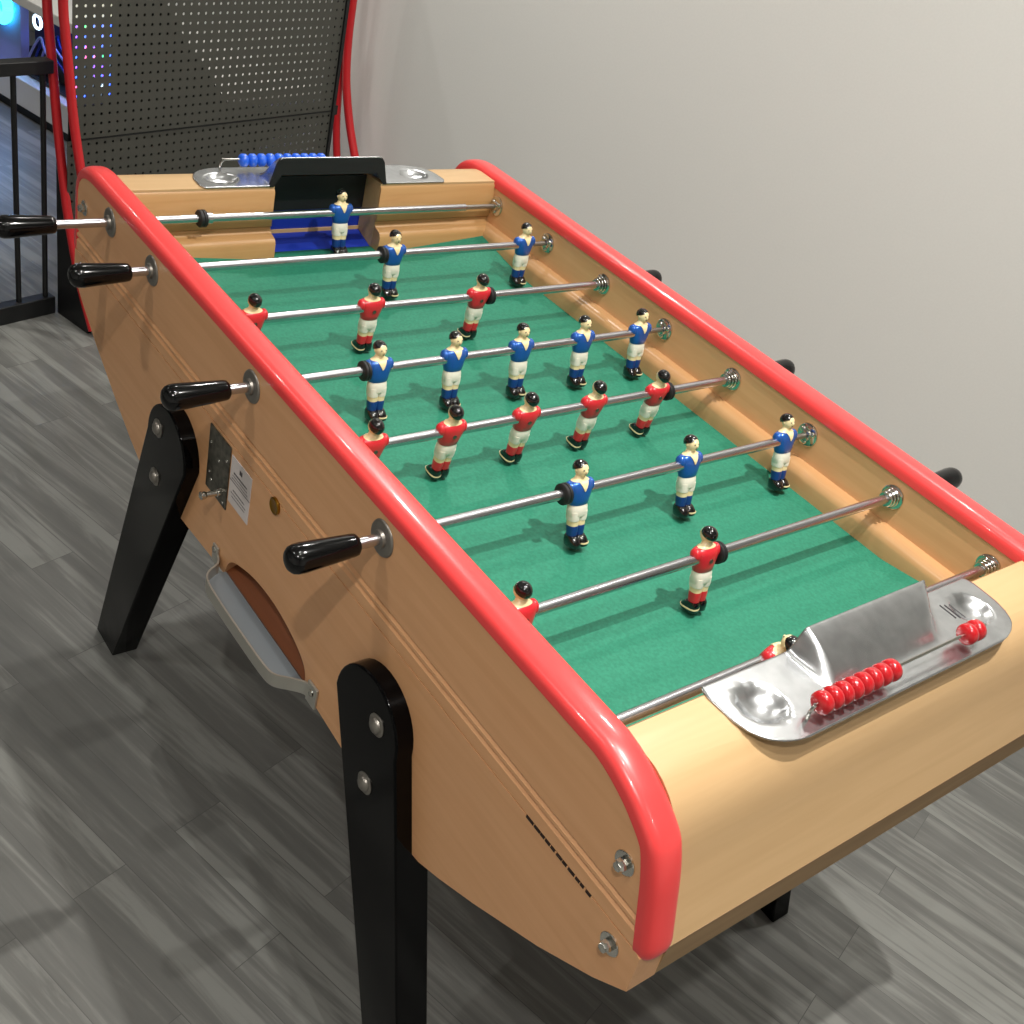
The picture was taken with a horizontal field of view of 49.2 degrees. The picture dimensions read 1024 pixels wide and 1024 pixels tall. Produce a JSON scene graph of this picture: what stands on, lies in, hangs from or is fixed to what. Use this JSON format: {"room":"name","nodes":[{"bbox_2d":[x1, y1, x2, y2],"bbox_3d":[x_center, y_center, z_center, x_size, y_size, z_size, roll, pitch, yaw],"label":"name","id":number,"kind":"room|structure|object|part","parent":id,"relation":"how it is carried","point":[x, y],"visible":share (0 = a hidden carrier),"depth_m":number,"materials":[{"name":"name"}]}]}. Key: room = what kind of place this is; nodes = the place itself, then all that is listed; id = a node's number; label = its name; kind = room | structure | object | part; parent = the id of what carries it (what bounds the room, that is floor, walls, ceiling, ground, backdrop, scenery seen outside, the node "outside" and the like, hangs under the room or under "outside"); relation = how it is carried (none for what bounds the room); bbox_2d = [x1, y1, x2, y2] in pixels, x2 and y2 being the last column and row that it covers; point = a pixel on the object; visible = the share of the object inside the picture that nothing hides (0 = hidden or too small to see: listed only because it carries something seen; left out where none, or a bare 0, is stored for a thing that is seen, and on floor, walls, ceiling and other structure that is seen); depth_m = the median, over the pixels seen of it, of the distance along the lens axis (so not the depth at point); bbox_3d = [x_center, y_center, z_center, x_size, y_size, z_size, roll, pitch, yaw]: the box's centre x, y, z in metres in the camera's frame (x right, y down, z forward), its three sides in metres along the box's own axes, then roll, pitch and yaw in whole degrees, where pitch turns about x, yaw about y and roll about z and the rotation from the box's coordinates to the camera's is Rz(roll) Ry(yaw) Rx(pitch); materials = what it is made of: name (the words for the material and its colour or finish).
{"room":"game room","nodes":[
{"label":"game room","id":0,"kind":"room"},
{"bbox_2d":[0,101,1023,1023],"bbox_3d":[-1.483,0.101,1.831,7.800,0.050,4.400,33,38,24],"label":"floor","id":1,"kind":"structure","parent":0,"point":[174,845],"depth_m":1.74,"materials":[{"name":"grey laminate"}]},
{"bbox_2d":[0,56,54,325],"bbox_3d":[-1.368,-0.573,2.240,0.031,0.610,0.988,33,38,24],"label":"railing","id":2,"kind":"object","parent":1,"relation":"on","point":[21,308],"visible":1,"depth_m":2.54,"materials":[{"name":"black metal"}]},
{"bbox_3d":[-1.303,-0.804,2.075,0.030,0.028,0.988,33,38,24],"label":"rail","id":3,"kind":"part","parent":2,"relation":"part of","materials":[{"name":"black metal"}]},
{"bbox_3d":[-1.432,-0.348,2.399,0.030,0.045,0.988,33,38,24],"label":"rail","id":4,"kind":"part","parent":2,"relation":"part of","materials":[{"name":"black metal"}]},
{"bbox_2d":[0,30,240,166],"bbox_3d":[-1.355,-1.316,3.723,1.550,0.120,0.330,33,38,24],"label":"bench","id":5,"kind":"object","parent":1,"relation":"on","point":[27,87],"visible":0.02,"depth_m":3.67,"materials":[{"name":"white"}]},
{"bbox_2d":[0,0,102,105],"bbox_3d":[-1.397,-1.525,3.595,0.800,0.332,0.242,33,38,24],"label":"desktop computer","id":6,"kind":"object","parent":5,"relation":"on","point":[14,18],"visible":0.24,"depth_m":3.65,"materials":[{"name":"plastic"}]},
{"bbox_2d":[42,0,358,332],"bbox_3d":[-0.704,-1.052,2.802,0.215,1.035,0.966,31,37,21],"label":"machine","id":7,"kind":"object","parent":1,"relation":"on","point":[162,110],"visible":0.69,"depth_m":2.70,"materials":[{"name":"grey"}]},
{"bbox_3d":[-0.789,-0.833,2.907,0.004,0.351,0.826,33,38,24],"label":"perforated panel","id":8,"kind":"part","parent":7,"relation":"part of","materials":[{"name":"black metal"}]},
{"bbox_3d":[-0.688,-1.179,2.666,0.004,0.511,0.814,33,38,24],"label":"perforated panel","id":9,"kind":"part","parent":7,"relation":"part of","materials":[{"name":"black metal"}]},
{"bbox_2d":[74,153,1023,1023],"bbox_3d":[-0.064,0.091,1.643,0.760,0.818,1.368,-14,44,-36],"label":"foosball table","id":10,"kind":"object","parent":1,"relation":"on","point":[486,750],"visible":0.9,"depth_m":1.29,"materials":[{"name":"brown wood"}]},
{"bbox_3d":[-0.554,0.049,1.705,0.044,0.595,0.297,-14,44,-36],"label":"leg","id":11,"kind":"part","parent":10,"relation":"part of","materials":[{"name":"black wood"}]},
{"bbox_3d":[-0.386,-0.023,1.428,0.030,0.012,0.012,-14,44,-36],"label":"lock knob","id":12,"kind":"part","parent":10,"relation":"part of","materials":[{"name":"silver metal"}]},
{"bbox_3d":[-0.375,-0.058,1.429,0.002,0.096,0.060,-14,44,-36],"label":"lock plate","id":13,"kind":"part","parent":10,"relation":"part of","materials":[{"name":"silver metal"}]},
{"bbox_3d":[-0.464,-0.398,1.685,0.224,0.047,0.022,-14,44,-36],"label":"wall moulding","id":14,"kind":"part","parent":10,"relation":"part of","materials":[{"name":"brown wood"}]},
{"bbox_2d":[230,471,248,510],"bbox_3d":[-0.339,-0.029,1.389,0.001,0.050,0.056,-14,44,-36],"label":"print","id":15,"kind":"object","parent":10,"relation":"attached to","point":[239,480],"depth_m":1.39,"materials":[{"name":"grey paper"}]},
{"bbox_2d":[0,188,493,253],"bbox_3d":[-0.331,-0.448,1.745,0.901,0.105,0.040,-14,44,-36],"label":"rod","id":16,"kind":"object","parent":10,"relation":"on","point":[11,226],"visible":0.98,"depth_m":1.69,"materials":[{"name":"silver metal"}]},
{"bbox_3d":[-0.653,-0.383,1.498,0.079,0.031,0.031,-14,44,-36],"label":"handle","id":17,"kind":"part","parent":16,"relation":"part of","materials":[{"name":"black plastic"}]},
{"bbox_3d":[-0.032,-0.537,1.961,0.144,0.008,0.008,-14,44,-36],"label":"rod","id":18,"kind":"part","parent":16,"relation":"part of","materials":[{"name":"silver metal"}]},
{"bbox_2d":[205,542,318,709],"bbox_3d":[-0.330,0.142,1.403,0.041,0.036,0.293,-14,44,-36],"label":"tray","id":19,"kind":"object","parent":10,"relation":"on","point":[258,645],"depth_m":1.41,"materials":[{"name":"silver metal"}]},
{"bbox_2d":[67,222,544,298],"bbox_3d":[-0.228,-0.368,1.673,0.855,0.106,0.034,-14,44,-36],"label":"rod","id":20,"kind":"object","parent":10,"relation":"on","point":[80,275],"visible":1,"depth_m":1.67,"materials":[{"name":"silver metal"}]},
{"bbox_3d":[-0.531,-0.306,1.438,0.079,0.031,0.031,-14,44,-36],"label":"handle","id":21,"kind":"part","parent":20,"relation":"part of","materials":[{"name":"black plastic"}]},
{"bbox_3d":[0.067,-0.454,1.884,0.110,0.008,0.008,-14,44,-36],"label":"rod","id":22,"kind":"part","parent":20,"relation":"part of","materials":[{"name":"silver metal"}]},
{"bbox_3d":[-0.336,-0.466,1.845,0.190,0.006,0.002,-14,44,-36],"label":"goal trim","id":23,"kind":"part","parent":10,"relation":"part of","materials":[{"name":"brown wood"}]},
{"bbox_3d":[-0.299,-0.551,1.776,0.436,0.057,0.073,-14,44,-36],"label":"goal plate","id":24,"kind":"part","parent":10,"relation":"part of","materials":[{"name":"metal"}]},
{"bbox_3d":[-0.277,0.013,1.351,0.034,0.347,1.350,-14,44,-36],"label":"panel","id":25,"kind":"part","parent":10,"relation":"part of","materials":[{"name":"brown wood"}]},
{"bbox_3d":[-0.253,-0.075,1.291,0.038,0.163,1.362,-14,44,-36],"label":"edge rail","id":26,"kind":"part","parent":10,"relation":"part of","materials":[{"name":"red paint"}]},
{"bbox_3d":[-0.143,0.458,1.290,0.044,0.599,0.304,-14,44,-36],"label":"leg","id":27,"kind":"part","parent":10,"relation":"part of","materials":[{"name":"black"}]},
{"bbox_2d":[160,308,661,420],"bbox_3d":[-0.054,-0.194,1.497,0.855,0.105,0.040,-14,44,-36],"label":"rod","id":28,"kind":"object","parent":10,"relation":"on","point":[375,370],"visible":1,"depth_m":1.47,"materials":[{"name":"silver metal"}]},
{"bbox_3d":[-0.358,-0.133,1.264,0.079,0.031,0.031,-14,44,-36],"label":"handle","id":29,"kind":"part","parent":28,"relation":"part of","materials":[{"name":"black plastic"}]},
{"bbox_3d":[0.239,-0.281,1.709,0.112,0.008,0.008,-14,44,-36],"label":"rod","id":30,"kind":"part","parent":28,"relation":"part of","materials":[{"name":"silver metal"}]},
{"bbox_3d":[-0.135,-0.480,1.931,0.234,0.047,0.022,-14,44,-36],"label":"wall moulding","id":31,"kind":"part","parent":10,"relation":"part of","materials":[{"name":"brown wood"}]},
{"bbox_2d":[242,270,661,351],"bbox_3d":[-0.076,-0.300,1.638,0.805,0.106,0.034,-14,44,-36],"label":"rod","id":32,"kind":"object","parent":10,"relation":"on","point":[369,307],"visible":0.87,"depth_m":1.57,"materials":[{"name":"silver metal"}]},
{"bbox_3d":[0.214,-0.382,1.842,0.079,0.031,0.031,-14,44,-36],"label":"handle","id":33,"kind":"part","parent":32,"relation":"part of","materials":[{"name":"black plastic"}]},
{"bbox_2d":[283,413,805,574],"bbox_3d":[0.120,-0.019,1.322,0.855,0.104,0.050,-14,44,-36],"label":"rod","id":34,"kind":"object","parent":10,"relation":"on","point":[302,557],"visible":1,"depth_m":1.29,"materials":[{"name":"silver metal"}]},
{"bbox_3d":[-0.185,0.040,1.089,0.079,0.031,0.031,-14,44,-36],"label":"handle","id":35,"kind":"part","parent":34,"relation":"part of","materials":[{"name":"black plastic"}]},
{"bbox_3d":[0.413,-0.108,1.536,0.110,0.008,0.008,-14,44,-36],"label":"rod","id":36,"kind":"part","parent":34,"relation":"part of","materials":[{"name":"silver metal"}]},
{"bbox_2d":[359,359,794,479],"bbox_3d":[0.098,-0.129,1.467,0.811,0.106,0.037,-14,44,-36],"label":"rod","id":37,"kind":"object","parent":10,"relation":"on","point":[448,432],"visible":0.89,"depth_m":1.41,"materials":[{"name":"silver metal"}]},
{"bbox_3d":[0.391,-0.210,1.671,0.079,0.031,0.031,-14,44,-36],"label":"handle","id":38,"kind":"part","parent":37,"relation":"part of","materials":[{"name":"black plastic"}]},
{"bbox_3d":[0.256,-0.190,1.686,0.020,0.038,1.110,-14,44,-36],"label":"moulding","id":39,"kind":"part","parent":10,"relation":"part of","materials":[{"name":"brown wood"}]},
{"bbox_2d":[511,467,962,623],"bbox_3d":[0.280,0.046,1.294,0.827,0.106,0.040,-14,44,-36],"label":"rod","id":40,"kind":"object","parent":10,"relation":"on","point":[702,558],"visible":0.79,"depth_m":1.23,"materials":[{"name":"silver metal"}]},
{"bbox_3d":[0.576,-0.041,1.506,0.079,0.031,0.031,-14,44,-36],"label":"handle","id":41,"kind":"part","parent":40,"relation":"part of","materials":[{"name":"black plastic"}]},
{"bbox_3d":[0.284,-0.209,1.690,0.041,0.166,1.368,-14,44,-36],"label":"edge rail","id":42,"kind":"part","parent":10,"relation":"part of","materials":[{"name":"red paint"}]},
{"bbox_3d":[0.259,-0.120,1.751,0.034,0.347,1.350,-14,44,-36],"label":"panel","id":43,"kind":"part","parent":10,"relation":"part of","materials":[{"name":"brown wood"}]},
{"bbox_3d":[0.407,0.322,1.700,0.039,0.599,0.304,-14,44,-36],"label":"leg","id":44,"kind":"part","parent":10,"relation":"part of","materials":[{"name":"black"}]},
{"bbox_2d":[615,565,984,725],"bbox_3d":[0.359,0.126,1.212,0.824,0.101,0.060,-14,44,-36],"label":"rod","id":45,"kind":"object","parent":10,"relation":"on","point":[660,703],"visible":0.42,"depth_m":1.06,"materials":[{"name":"silver metal"}]},
{"bbox_3d":[0.367,0.321,1.171,0.648,0.068,0.045,-14,44,-36],"label":"rail","id":46,"kind":"part","parent":10,"relation":"part of","materials":[{"name":"brown wood"}]},
{"bbox_3d":[0.365,0.135,1.100,0.436,0.039,0.089,-14,44,-36],"label":"goal plate","id":47,"kind":"part","parent":10,"relation":"part of","materials":[{"name":"metal"}]},
{"bbox_2d":[29,0,1023,534],"bbox_3d":[0.091,-1.614,2.683,7.800,2.420,0.100,33,38,24],"label":"wall","id":48,"kind":"structure","parent":0,"point":[838,185],"depth_m":2.58,"materials":[{"name":"paint"}]},
{"bbox_2d":[11,0,314,101],"bbox_3d":[-1.296,-1.573,3.515,1.550,0.030,0.398,33,38,24],"label":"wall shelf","id":49,"kind":"object","parent":48,"relation":"attached to","point":[35,6],"visible":0.02,"depth_m":3.38,"materials":[{"name":"white"}]}
]}

